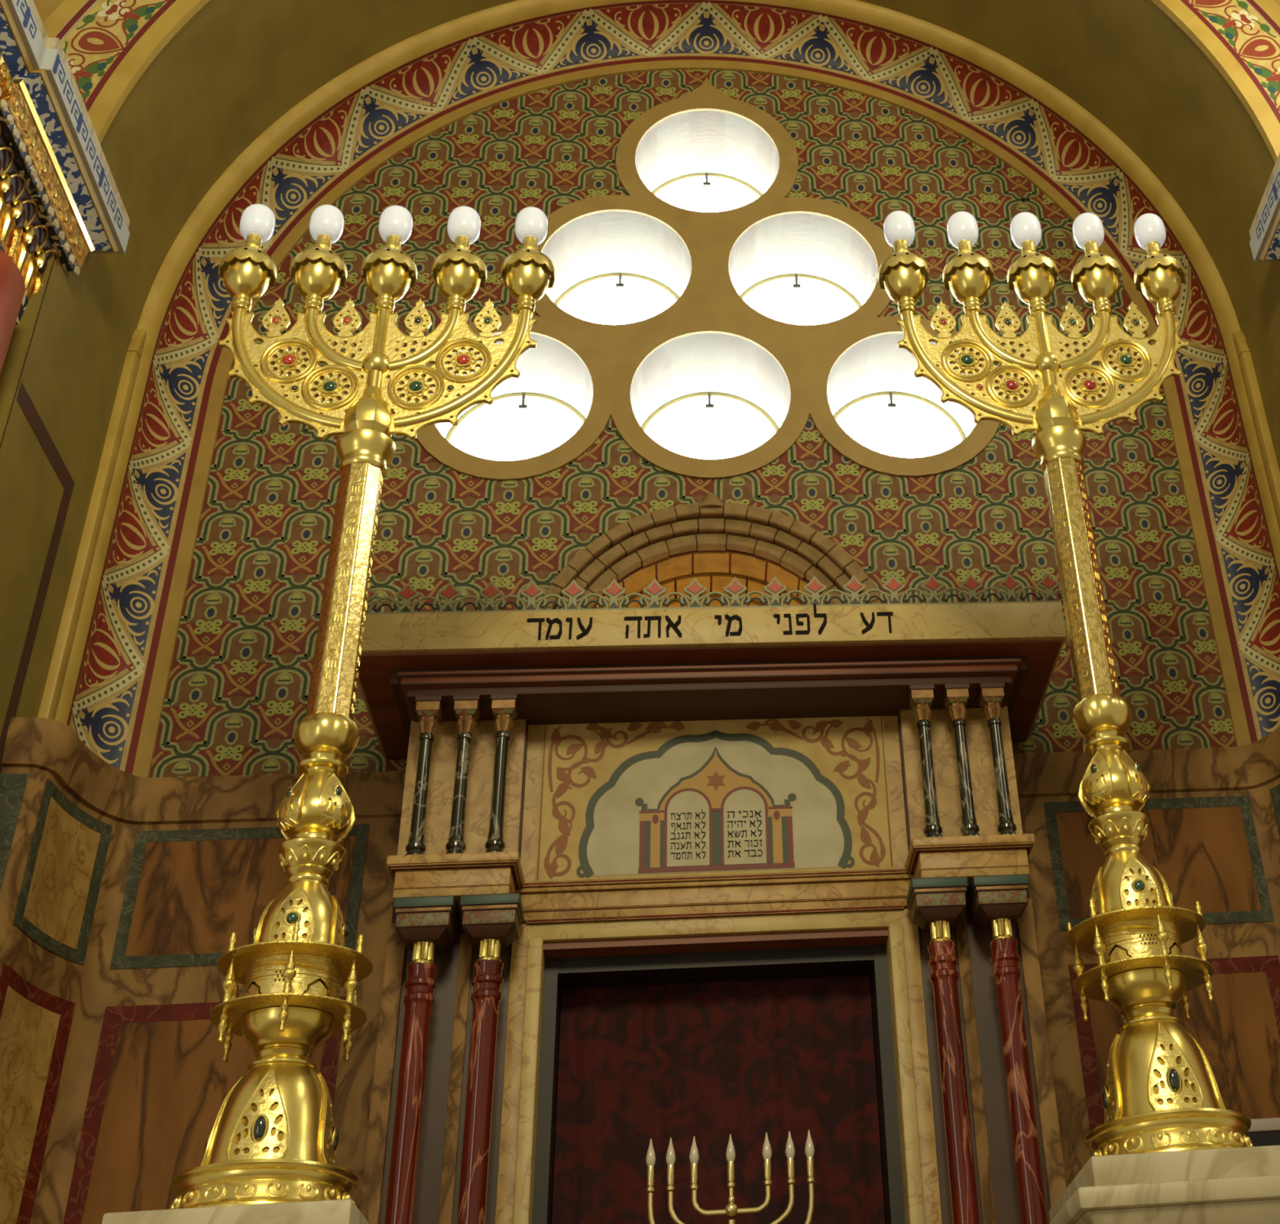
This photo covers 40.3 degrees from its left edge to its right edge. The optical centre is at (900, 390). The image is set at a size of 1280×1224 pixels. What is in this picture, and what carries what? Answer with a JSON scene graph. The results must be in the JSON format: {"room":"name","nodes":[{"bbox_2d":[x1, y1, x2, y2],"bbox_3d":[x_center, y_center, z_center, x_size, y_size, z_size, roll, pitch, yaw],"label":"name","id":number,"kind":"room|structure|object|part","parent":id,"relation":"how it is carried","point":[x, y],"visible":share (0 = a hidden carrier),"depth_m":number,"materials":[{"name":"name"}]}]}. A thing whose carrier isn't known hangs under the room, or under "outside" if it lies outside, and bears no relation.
{"room":"house of worship","nodes":[
{"label":"house of worship","id":0,"kind":"room"},
{"bbox_2d":[0,253,132,773],"bbox_3d":[-2.495,1.743,3.916,0.307,5.200,0.800,0,-37,-7],"label":"wall","id":1,"kind":"structure","parent":0,"point":[52,445],"depth_m":4.97,"materials":[{"name":"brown paint"}]},
{"bbox_2d":[37,328,146,719],"bbox_3d":[-2.506,0.473,5.242,0.061,1.710,0.055,0,-37,-7],"label":"trim","id":2,"kind":"structure","parent":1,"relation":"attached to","point":[64,643],"depth_m":5.25,"materials":[{"name":"gold metal"}]},
{"bbox_2d":[54,0,1279,724],"bbox_3d":[-0.676,-0.276,6.074,3.878,3.552,0.086,0,-37,-7],"label":"trim","id":3,"kind":"structure","parent":1,"relation":"attached to","point":[166,282],"depth_m":6.51,"materials":[{"name":"gold metal"}]},
{"bbox_2d":[0,0,1279,448],"bbox_3d":[-0.520,0.207,4.803,6.450,8.425,0.030,0,-37,-7],"label":"wall","id":4,"kind":"structure","parent":0,"point":[111,46],"depth_m":5.62,"materials":[{"name":"multicoloured paint"}]},
{"bbox_2d":[95,0,1277,338],"bbox_3d":[-0.709,-1.209,6.324,4.250,2.125,0.780,0,-37,-7],"label":"arch","id":5,"kind":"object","parent":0,"point":[235,68],"depth_m":6.25,"materials":[{"name":"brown paint"}]},
{"bbox_2d":[149,10,1236,777],"bbox_3d":[-0.598,1.437,5.471,4.200,7.250,0.556,0,-37,-7],"label":"wall","id":6,"kind":"structure","parent":0,"point":[236,700],"depth_m":5.96,"materials":[{"name":"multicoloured paint"}]},
{"bbox_2d":[0,716,405,1223],"bbox_3d":[-1.868,2.613,3.937,1.179,3.736,0.385,14,-41,-25],"label":"wall","id":7,"kind":"structure","parent":6,"relation":"attached to","point":[122,894],"depth_m":4.66,"materials":[{"name":"brown stone"}]},
{"bbox_2d":[431,333,593,461],"bbox_3d":[-1.405,0.138,6.249,0.676,0.676,0.400,0,-37,-7],"label":"window","id":8,"kind":"structure","parent":6,"relation":"in","point":[525,420],"depth_m":6.48,"materials":[{"name":"white glass"}]},
{"bbox_3d":[-1.422,0.244,6.391,0.572,0.572,0.020,0,-37,-7],"label":"frame","id":9,"kind":"part","parent":8,"relation":"part of","materials":[{"name":"brown"}]},
{"bbox_3d":[-1.423,0.252,6.401,0.568,0.568,0.001,0,-37,-7],"label":"pane","id":10,"kind":"part","parent":8,"relation":"part of","materials":[{"name":"white glass"}]},
{"bbox_2d":[542,211,691,324],"bbox_3d":[-1.101,-0.348,6.649,0.676,0.676,0.400,0,-37,-7],"label":"window","id":11,"kind":"structure","parent":6,"relation":"in","point":[611,293],"depth_m":6.87,"materials":[{"name":"white glass"}]},
{"bbox_3d":[-1.118,-0.241,6.791,0.572,0.572,0.020,0,-37,-7],"label":"frame","id":12,"kind":"part","parent":11,"relation":"part of","materials":[{"name":"brown metal"}]},
{"bbox_3d":[-1.119,-0.234,6.801,0.568,0.568,0.001,0,-37,-7],"label":"pane","id":13,"kind":"part","parent":11,"relation":"part of","materials":[{"name":"white glass"}]},
{"bbox_2d":[66,0,1279,771],"bbox_3d":[-0.687,-0.166,6.170,3.754,3.490,0.200,0,-37,-7],"label":"band","id":14,"kind":"object","parent":6,"relation":"attached to","point":[104,708],"visible":0.95,"depth_m":6.49,"materials":[{"name":"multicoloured paint"}]},
{"bbox_2d":[124,56,1257,777],"bbox_3d":[-0.693,-0.053,6.219,3.510,3.368,0.014,0,-37,-7],"label":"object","id":15,"kind":"structure","parent":6,"relation":"attached to","point":[148,714],"depth_m":6.21,"materials":[{"name":"paint"}]},
{"bbox_2d":[406,77,1002,480],"bbox_3d":[-0.731,-0.499,6.549,2.140,2.006,0.012,0,-37,-7],"label":"window surround","id":16,"kind":"object","parent":6,"relation":"attached to","point":[612,355],"visible":0.77,"depth_m":6.33,"materials":[{"name":"paint"}]},
{"bbox_2d":[635,111,778,212],"bbox_3d":[-0.793,-0.802,7.026,0.676,0.676,0.400,0,-37,-7],"label":"window","id":17,"kind":"structure","parent":6,"relation":"in","point":[702,186],"depth_m":7.26,"materials":[{"name":"white glass"}]},
{"bbox_3d":[-0.810,-0.696,7.168,0.572,0.572,0.020,0,-37,-7],"label":"frame","id":18,"kind":"part","parent":17,"relation":"part of","materials":[{"name":"brown metal"}]},
{"bbox_3d":[-0.812,-0.689,7.177,0.568,0.568,0.001,0,-37,-7],"label":"pane","id":19,"kind":"part","parent":17,"relation":"part of","materials":[{"name":"white glass"}]},
{"bbox_2d":[630,333,790,459],"bbox_3d":[-0.704,0.137,6.335,0.676,0.676,0.400,0,-37,-7],"label":"window","id":20,"kind":"structure","parent":6,"relation":"in","point":[709,420],"depth_m":6.55,"materials":[{"name":"white glass"}]},
{"bbox_3d":[-0.721,0.243,6.477,0.572,0.572,0.020,0,-37,-7],"label":"frame","id":21,"kind":"part","parent":20,"relation":"part of","materials":[{"name":"brown metal"}]},
{"bbox_3d":[-0.722,0.250,6.487,0.568,0.568,0.001,0,-37,-7],"label":"pane","id":22,"kind":"part","parent":20,"relation":"part of","materials":[{"name":"white glass"}]},
{"bbox_2d":[539,492,884,609],"bbox_3d":[-0.619,0.665,5.624,1.184,0.766,0.120,0,-37,-7],"label":"stone arch","id":23,"kind":"object","parent":6,"relation":"attached to","point":[644,540],"visible":0.52,"depth_m":5.74,"materials":[{"name":"brown stone"}]},
{"bbox_2d":[728,213,877,324],"bbox_3d":[-0.392,-0.349,6.736,0.676,0.676,0.400,0,-37,-7],"label":"window","id":24,"kind":"structure","parent":6,"relation":"in","point":[796,293],"depth_m":6.96,"materials":[{"name":"white glass"}]},
{"bbox_3d":[-0.410,-0.236,6.887,0.568,0.568,0.001,0,-37,-7],"label":"pane","id":25,"kind":"part","parent":24,"relation":"part of","materials":[{"name":"white glass"}]},
{"bbox_3d":[-0.409,-0.243,6.878,0.572,0.572,0.020,0,-37,-7],"label":"frame","id":26,"kind":"part","parent":24,"relation":"part of","materials":[{"name":"brown metal"}]},
{"bbox_2d":[826,333,976,457],"bbox_3d":[-0.002,0.135,6.421,0.676,0.676,0.400,0,-37,-7],"label":"window","id":27,"kind":"structure","parent":6,"relation":"in","point":[898,419],"depth_m":6.65,"materials":[{"name":"white glass"}]},
{"bbox_3d":[-0.020,0.248,6.572,0.568,0.568,0.001,0,-37,-7],"label":"pane","id":28,"kind":"part","parent":27,"relation":"part of","materials":[{"name":"white glass"}]},
{"bbox_3d":[-0.019,0.241,6.563,0.572,0.572,0.020,0,-37,-7],"label":"frame","id":29,"kind":"part","parent":27,"relation":"part of","materials":[{"name":"brown metal"}]},
{"bbox_2d":[1013,725,1279,1186],"bbox_3d":[1.009,2.607,4.289,1.179,3.736,0.384,-14,-37,11],"label":"panelling","id":30,"kind":"structure","parent":6,"relation":"attached to","point":[1213,837],"depth_m":5.15,"materials":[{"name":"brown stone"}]},
{"bbox_2d":[1245,262,1279,471],"bbox_3d":[1.618,1.734,4.418,0.307,5.200,0.800,0,-37,-7],"label":"wall","id":31,"kind":"structure","parent":0,"point":[1263,339],"depth_m":5.90,"materials":[{"name":"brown paint"}]},
{"bbox_2d":[1232,331,1279,529],"bbox_3d":[1.304,0.465,5.708,0.061,1.710,0.055,0,-37,-7],"label":"board","id":32,"kind":"object","parent":31,"relation":"attached to","point":[1266,446],"visible":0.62,"depth_m":5.95,"materials":[{"name":"gold metal"}]},
{"bbox_3d":[0.011,2.271,0.499,8.000,0.060,7.500,0,-37,-7],"label":"floor","id":33,"kind":"structure","parent":0,"visible":0},
{"bbox_2d":[0,0,130,374],"bbox_3d":[-2.503,0.968,2.913,0.801,5.260,2.080,0,-37,-7],"label":"cornice","id":34,"kind":"structure","parent":33,"relation":"on","point":[60,194],"depth_m":4.79,"materials":[{"name":"gold paint"}]},
{"bbox_2d":[101,1198,368,1223],"bbox_3d":[-1.088,2.409,2.455,0.490,2.194,0.545,0,-37,-7],"label":"plinth","id":35,"kind":"object","parent":33,"relation":"on","point":[343,1211],"visible":1,"depth_m":2.91,"materials":[{"name":"beige stone"}]},
{"bbox_2d":[169,204,555,1208],"bbox_3d":[-1.256,0.524,3.847,0.851,2.503,0.334,0,-37,-7],"label":"candelabrum","id":36,"kind":"object","parent":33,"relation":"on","point":[273,1137],"visible":0.98,"depth_m":3.90,"materials":[{"name":"gold metal"}]},
{"bbox_3d":[-1.273,1.383,3.203,0.059,0.188,0.110,0,-37,-7],"label":"filigree panel","id":37,"kind":"part","parent":36,"relation":"part of","materials":[{"name":"gold metal"}]},
{"bbox_2d":[217,1008,228,1042],"bbox_3d":[-1.283,1.202,3.236,0.017,0.062,0.017,0,-37,-7],"label":"pendant","id":38,"kind":"object","parent":36,"relation":"attached to","point":[222,1025],"depth_m":3.24,"materials":[{"name":"gold metal"}]},
{"bbox_2d":[222,1028,232,1062],"bbox_3d":[-1.314,1.279,3.337,0.017,0.062,0.017,0,-37,-7],"label":"pendant","id":39,"kind":"object","parent":36,"relation":"attached to","point":[227,1046],"depth_m":3.33,"materials":[{"name":"gold metal"}]},
{"bbox_2d":[217,204,276,312],"bbox_3d":[-1.689,-0.342,4.442,0.141,0.356,0.141,0,-37,-7],"label":"bulb","id":40,"kind":"object","parent":36,"relation":"on","point":[246,273],"depth_m":4.38,"materials":[{"name":"white glass"}]},
{"bbox_3d":[-1.168,1.326,3.138,0.110,0.188,0.059,0,-37,-7],"label":"filigree panel","id":41,"kind":"part","parent":36,"relation":"part of","materials":[{"name":"gold metal"}]},
{"bbox_2d":[278,997,288,1031],"bbox_3d":[-1.159,1.173,3.212,0.017,0.062,0.017,0,-37,-7],"label":"pendant","id":42,"kind":"object","parent":36,"relation":"attached to","point":[283,1014],"depth_m":3.21,"materials":[{"name":"gold metal"}]},
{"bbox_3d":[-1.276,0.902,3.622,0.060,0.128,0.060,0,-37,-7],"label":"knob","id":43,"kind":"part","parent":36,"relation":"part of","materials":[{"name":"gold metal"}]},
{"bbox_2d":[241,1006,334,1053],"bbox_3d":[-1.190,1.250,3.312,0.172,0.058,0.172,0,-37,-7],"label":"bowl","id":44,"kind":"object","parent":36,"relation":"on","point":[307,1028],"depth_m":3.26,"materials":[{"name":"gold metal"}]},
{"bbox_3d":[-1.266,0.845,3.546,0.060,0.128,0.060,0,-37,-7],"label":"knob","id":45,"kind":"part","parent":36,"relation":"part of","materials":[{"name":"gold metal"}]},
{"bbox_2d":[277,831,345,886],"bbox_3d":[-1.215,0.973,3.517,0.134,0.108,0.134,0,-37,-7],"label":"cup","id":46,"kind":"object","parent":36,"relation":"on","point":[307,859],"depth_m":3.48,"materials":[{"name":"gold metal"}]},
{"bbox_3d":[-1.224,0.874,3.589,0.144,0.142,0.144,0,-37,-7],"label":"knob","id":47,"kind":"part","parent":36,"relation":"part of","materials":[{"name":"gold metal"}]},
{"bbox_2d":[289,204,347,313],"bbox_3d":[-1.513,-0.342,4.463,0.141,0.356,0.141,0,-37,-7],"label":"bulb","id":48,"kind":"object","parent":36,"relation":"on","point":[317,272],"depth_m":4.40,"materials":[{"name":"white glass"}]},
{"bbox_3d":[-1.082,1.383,3.226,0.059,0.188,0.110,0,-37,-7],"label":"filigree panel","id":49,"kind":"part","parent":36,"relation":"part of","materials":[{"name":"gold metal"}]},
{"bbox_3d":[-1.173,0.845,3.558,0.060,0.128,0.060,0,-37,-7],"label":"knob","id":50,"kind":"part","parent":36,"relation":"part of","materials":[{"name":"gold metal"}]},
{"bbox_3d":[-1.182,0.901,3.633,0.060,0.128,0.060,0,-37,-7],"label":"knob","id":51,"kind":"part","parent":36,"relation":"part of","materials":[{"name":"gold metal"}]},
{"bbox_2d":[342,1008,351,1041],"bbox_3d":[-1.065,1.221,3.288,0.017,0.062,0.017,0,-37,-7],"label":"pendant","id":52,"kind":"object","parent":36,"relation":"attached to","point":[346,1024],"depth_m":3.29,"materials":[{"name":"gold metal"}]},
{"bbox_2d":[343,1028,352,1061],"bbox_3d":[-1.095,1.297,3.389,0.017,0.062,0.017,0,-37,-7],"label":"pendant","id":53,"kind":"object","parent":36,"relation":"attached to","point":[348,1044],"depth_m":3.38,"materials":[{"name":"gold metal"}]},
{"bbox_2d":[343,386,392,438],"bbox_3d":[-1.299,0.062,4.187,0.111,0.156,0.111,0,-37,-7],"label":"socket","id":54,"kind":"object","parent":36,"relation":"attached to","point":[366,409],"depth_m":4.15,"materials":[{"name":"gold metal"}]},
{"bbox_3d":[-1.314,-0.097,4.304,0.070,0.271,0.070,0,-37,-7],"label":"stem","id":55,"kind":"part","parent":36,"relation":"part of","materials":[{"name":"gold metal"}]},
{"bbox_3d":[-1.308,-0.040,4.262,0.780,0.390,0.012,0,-37,-7],"label":"filigree plate","id":56,"kind":"part","parent":36,"relation":"part of","materials":[{"name":"gold metal"}]},
{"bbox_2d":[360,205,417,313],"bbox_3d":[-1.336,-0.343,4.485,0.141,0.356,0.141,0,-37,-7],"label":"bulb","id":57,"kind":"object","parent":36,"relation":"on","point":[387,272],"depth_m":4.42,"materials":[{"name":"white glass"}]},
{"bbox_2d":[431,205,487,313],"bbox_3d":[-1.160,-0.343,4.506,0.141,0.356,0.141,0,-37,-7],"label":"bulb","id":58,"kind":"object","parent":36,"relation":"on","point":[457,272],"depth_m":4.44,"materials":[{"name":"white glass"}]},
{"bbox_2d":[500,206,555,315],"bbox_3d":[-0.984,-0.344,4.528,0.141,0.356,0.141,0,-37,-7],"label":"bulb","id":59,"kind":"object","parent":36,"relation":"on","point":[526,273],"depth_m":4.46,"materials":[{"name":"white glass"}]},
{"bbox_2d":[357,571,1066,1223],"bbox_3d":[-0.418,2.356,4.014,2.036,4.024,0.691,0,-37,-7],"label":"torah ark","id":60,"kind":"object","parent":33,"relation":"on","point":[613,795],"visible":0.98,"depth_m":4.64,"materials":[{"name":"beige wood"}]},
{"bbox_3d":[-0.547,0.959,5.038,1.800,0.106,0.618,0,-37,-7],"label":"cornice","id":61,"kind":"part","parent":60,"relation":"part of","materials":[{"name":"brown wood"}]},
{"bbox_2d":[551,974,884,1223],"bbox_3d":[-0.395,2.760,3.826,0.836,2.850,0.020,0,-37,-7],"label":"curtain","id":62,"kind":"object","parent":60,"relation":"hanging from","point":[746,1060],"visible":1,"depth_m":4.49,"materials":[{"name":"fabric"}]},
{"bbox_2d":[645,1129,815,1223],"bbox_3d":[-0.300,2.711,3.206,0.326,2.482,0.221,-20,-39,20],"label":"menorah","id":63,"kind":"object","parent":33,"relation":"on","point":[731,1209],"visible":1,"depth_m":3.88,"materials":[{"name":"gold metal"}]},
{"bbox_3d":[-0.569,1.739,3.899,0.022,0.062,0.023,0,-37,-7],"label":"flame bulb","id":64,"kind":"part","parent":63,"relation":"part of","materials":[{"name":"beige glass"}]},
{"bbox_3d":[-0.524,1.739,3.905,0.022,0.062,0.023,0,-37,-7],"label":"flame bulb","id":65,"kind":"part","parent":63,"relation":"part of","materials":[{"name":"beige glass"}]},
{"bbox_3d":[-0.472,1.739,3.911,0.022,0.062,0.023,0,-37,-7],"label":"flame bulb","id":66,"kind":"part","parent":63,"relation":"part of","materials":[{"name":"beige glass"}]},
{"bbox_3d":[-0.389,1.739,3.921,0.022,0.062,0.023,0,-37,-7],"label":"flame bulb","id":67,"kind":"part","parent":63,"relation":"part of","materials":[{"name":"beige glass"}]},
{"bbox_3d":[-0.293,2.784,3.152,0.220,2.300,0.220,0,-37,-7],"label":"stem","id":68,"kind":"part","parent":63,"relation":"part of","materials":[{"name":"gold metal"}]},
{"bbox_3d":[-0.307,1.739,3.931,0.022,0.062,0.023,0,-37,-7],"label":"flame bulb","id":69,"kind":"part","parent":63,"relation":"part of","materials":[{"name":"beige glass"}]},
{"bbox_3d":[-0.254,1.738,3.938,0.022,0.062,0.023,0,-37,-7],"label":"flame bulb","id":70,"kind":"part","parent":63,"relation":"part of","materials":[{"name":"beige glass"}]},
{"bbox_3d":[-0.210,1.738,3.943,0.022,0.062,0.023,0,-37,-7],"label":"flame bulb","id":71,"kind":"part","parent":63,"relation":"part of","materials":[{"name":"beige glass"}]},
{"bbox_2d":[1048,1144,1279,1223],"bbox_3d":[0.607,2.406,2.662,0.490,2.194,0.545,0,-37,-7],"label":"plinth","id":72,"kind":"object","parent":33,"relation":"on","point":[1233,1184],"visible":1,"depth_m":3.06,"materials":[{"name":"beige stone"}]},
{"bbox_2d":[877,210,1253,1158],"bbox_3d":[0.439,0.520,4.054,0.851,2.503,0.334,0,-37,-7],"label":"candelabrum","id":73,"kind":"object","parent":72,"relation":"on","point":[1162,1091],"visible":0.99,"depth_m":4.12,"materials":[{"name":"gold metal"}]},
{"bbox_2d":[877,210,930,315],"bbox_3d":[0.007,-0.346,4.649,0.141,0.356,0.141,0,-37,-7],"label":"cup","id":74,"kind":"object","parent":73,"relation":"on","point":[905,274],"depth_m":4.58,"materials":[{"name":"gold metal"}]},
{"bbox_2d":[942,211,995,315],"bbox_3d":[0.182,-0.346,4.670,0.141,0.356,0.141,0,-37,-7],"label":"lamp","id":75,"kind":"object","parent":73,"relation":"on","point":[969,278],"depth_m":4.60,"materials":[{"name":"gold metal"}]},
{"bbox_2d":[1007,212,1059,315],"bbox_3d":[0.359,-0.347,4.692,0.141,0.356,0.141,0,-37,-7],"label":"bulb","id":76,"kind":"object","parent":73,"relation":"on","point":[1032,277],"depth_m":4.62,"materials":[{"name":"white glass"}]},
{"bbox_3d":[0.387,-0.044,4.469,0.780,0.390,0.012,0,-37,-7],"label":"filigree plate","id":77,"kind":"part","parent":73,"relation":"part of","materials":[{"name":"gold metal"}]},
{"bbox_3d":[0.382,-0.101,4.511,0.070,0.271,0.070,0,-37,-7],"label":"stem","id":78,"kind":"part","parent":73,"relation":"part of","materials":[{"name":"gold metal"}]},
{"bbox_2d":[1034,384,1078,435],"bbox_3d":[0.396,0.058,4.394,0.111,0.156,0.111,0,-37,-7],"label":"socket","id":79,"kind":"object","parent":73,"relation":"attached to","point":[1055,406],"depth_m":4.35,"materials":[{"name":"gold metal"}]},
{"bbox_2d":[1079,989,1088,1021],"bbox_3d":[0.382,1.275,3.544,0.017,0.062,0.017,0,-37,-7],"label":"pendant","id":80,"kind":"object","parent":73,"relation":"attached to","point":[1084,1005],"depth_m":3.54,"materials":[{"name":"gold metal"}]},
{"bbox_3d":[0.420,0.898,3.829,0.060,0.128,0.060,0,-37,-7],"label":"knob","id":81,"kind":"part","parent":73,"relation":"part of","materials":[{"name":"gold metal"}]},
{"bbox_2d":[1071,213,1123,315],"bbox_3d":[0.536,-0.347,4.714,0.141,0.356,0.141,0,-37,-7],"label":"lamp","id":82,"kind":"object","parent":73,"relation":"on","point":[1095,277],"depth_m":4.64,"materials":[{"name":"gold glass"}]},
{"bbox_3d":[0.429,0.842,3.753,0.060,0.128,0.060,0,-37,-7],"label":"knob","id":83,"kind":"part","parent":73,"relation":"part of","materials":[{"name":"gold metal"}]},
{"bbox_2d":[1099,968,1109,1000],"bbox_3d":[0.412,1.199,3.443,0.017,0.062,0.017,0,-37,-7],"label":"pendant","id":84,"kind":"object","parent":73,"relation":"attached to","point":[1104,984],"depth_m":3.44,"materials":[{"name":"gold metal"}]},
{"bbox_3d":[0.423,1.379,3.410,0.059,0.188,0.110,0,-37,-7],"label":"filigree panel","id":85,"kind":"part","parent":73,"relation":"part of","materials":[{"name":"gold metal"}]},
{"bbox_3d":[0.471,0.870,3.796,0.144,0.142,0.144,0,-37,-7],"label":"knob","id":86,"kind":"part","parent":73,"relation":"part of","materials":[{"name":"gold metal"}]},
{"bbox_2d":[1088,804,1149,858],"bbox_3d":[0.480,0.969,3.724,0.134,0.108,0.134,0,-37,-7],"label":"cup","id":87,"kind":"object","parent":73,"relation":"on","point":[1120,831],"depth_m":3.69,"materials":[{"name":"gold metal"}]},
{"bbox_3d":[0.523,0.841,3.765,0.060,0.128,0.060,0,-37,-7],"label":"knob","id":88,"kind":"part","parent":73,"relation":"part of","materials":[{"name":"gold metal"}]},
{"bbox_2d":[1103,967,1186,1015],"bbox_3d":[0.506,1.246,3.520,0.172,0.058,0.172,0,-37,-7],"label":"bowl","id":89,"kind":"object","parent":73,"relation":"on","point":[1131,991],"depth_m":3.47,"materials":[{"name":"gold metal"}]},
{"bbox_2d":[1133,213,1186,315],"bbox_3d":[0.712,-0.347,4.735,0.141,0.356,0.141,0,-37,-7],"label":"lamp","id":90,"kind":"object","parent":73,"relation":"on","point":[1158,278],"depth_m":4.67,"materials":[{"name":"gold glass"}]},
{"bbox_2d":[1163,959,1173,991],"bbox_3d":[0.536,1.169,3.419,0.017,0.062,0.017,0,-37,-7],"label":"pendant","id":91,"kind":"object","parent":73,"relation":"attached to","point":[1168,975],"depth_m":3.42,"materials":[{"name":"gold metal"}]},
{"bbox_3d":[0.527,1.322,3.345,0.110,0.188,0.059,0,-37,-7],"label":"filigree panel","id":92,"kind":"part","parent":73,"relation":"part of","materials":[{"name":"gold metal"}]},
{"bbox_2d":[1181,991,1190,1020],"bbox_3d":[0.600,1.294,3.596,0.017,0.062,0.017,0,-37,-7],"label":"pendant","id":93,"kind":"object","parent":73,"relation":"attached to","point":[1185,1005],"depth_m":3.59,"materials":[{"name":"gold metal"}]},
{"bbox_3d":[0.614,1.379,3.433,0.059,0.188,0.110,0,-37,-7],"label":"filigree panel","id":94,"kind":"part","parent":73,"relation":"part of","materials":[{"name":"gold metal"}]},
{"bbox_2d":[1203,969,1213,1000],"bbox_3d":[0.630,1.217,3.495,0.017,0.062,0.017,0,-37,-7],"label":"pendant","id":95,"kind":"object","parent":73,"relation":"attached to","point":[1208,985],"depth_m":3.49,"materials":[{"name":"gold metal"}]},
{"bbox_3d":[0.536,1.638,3.227,0.490,0.166,0.545,0,-37,-7],"label":"cap moulding","id":96,"kind":"part","parent":72,"relation":"part of","materials":[{"name":"white stone"}]},
{"bbox_2d":[1247,1116,1279,1146],"bbox_3d":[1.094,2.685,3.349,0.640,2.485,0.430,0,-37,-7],"label":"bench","id":97,"kind":"object","parent":33,"relation":"on","point":[1264,1131],"visible":0.02,"depth_m":4.20,"materials":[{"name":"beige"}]},
{"bbox_3d":[1.077,2.813,3.496,0.600,2.456,0.030,0,-37,-7],"label":"panel","id":98,"kind":"part","parent":97,"relation":"part of","materials":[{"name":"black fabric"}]},
{"bbox_3d":[0.985,1.816,4.230,0.640,0.030,0.040,0,-37,-7],"label":"rail","id":99,"kind":"part","parent":97,"relation":"part of","materials":[{"name":"beige"}]},
{"bbox_2d":[1248,152,1279,262],"bbox_3d":[1.863,0.959,3.446,0.801,5.260,2.080,0,-37,-7],"label":"cornice","id":100,"kind":"structure","parent":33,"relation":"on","point":[1264,230],"depth_m":5.61,"materials":[{"name":"grey paint"}]}
]}

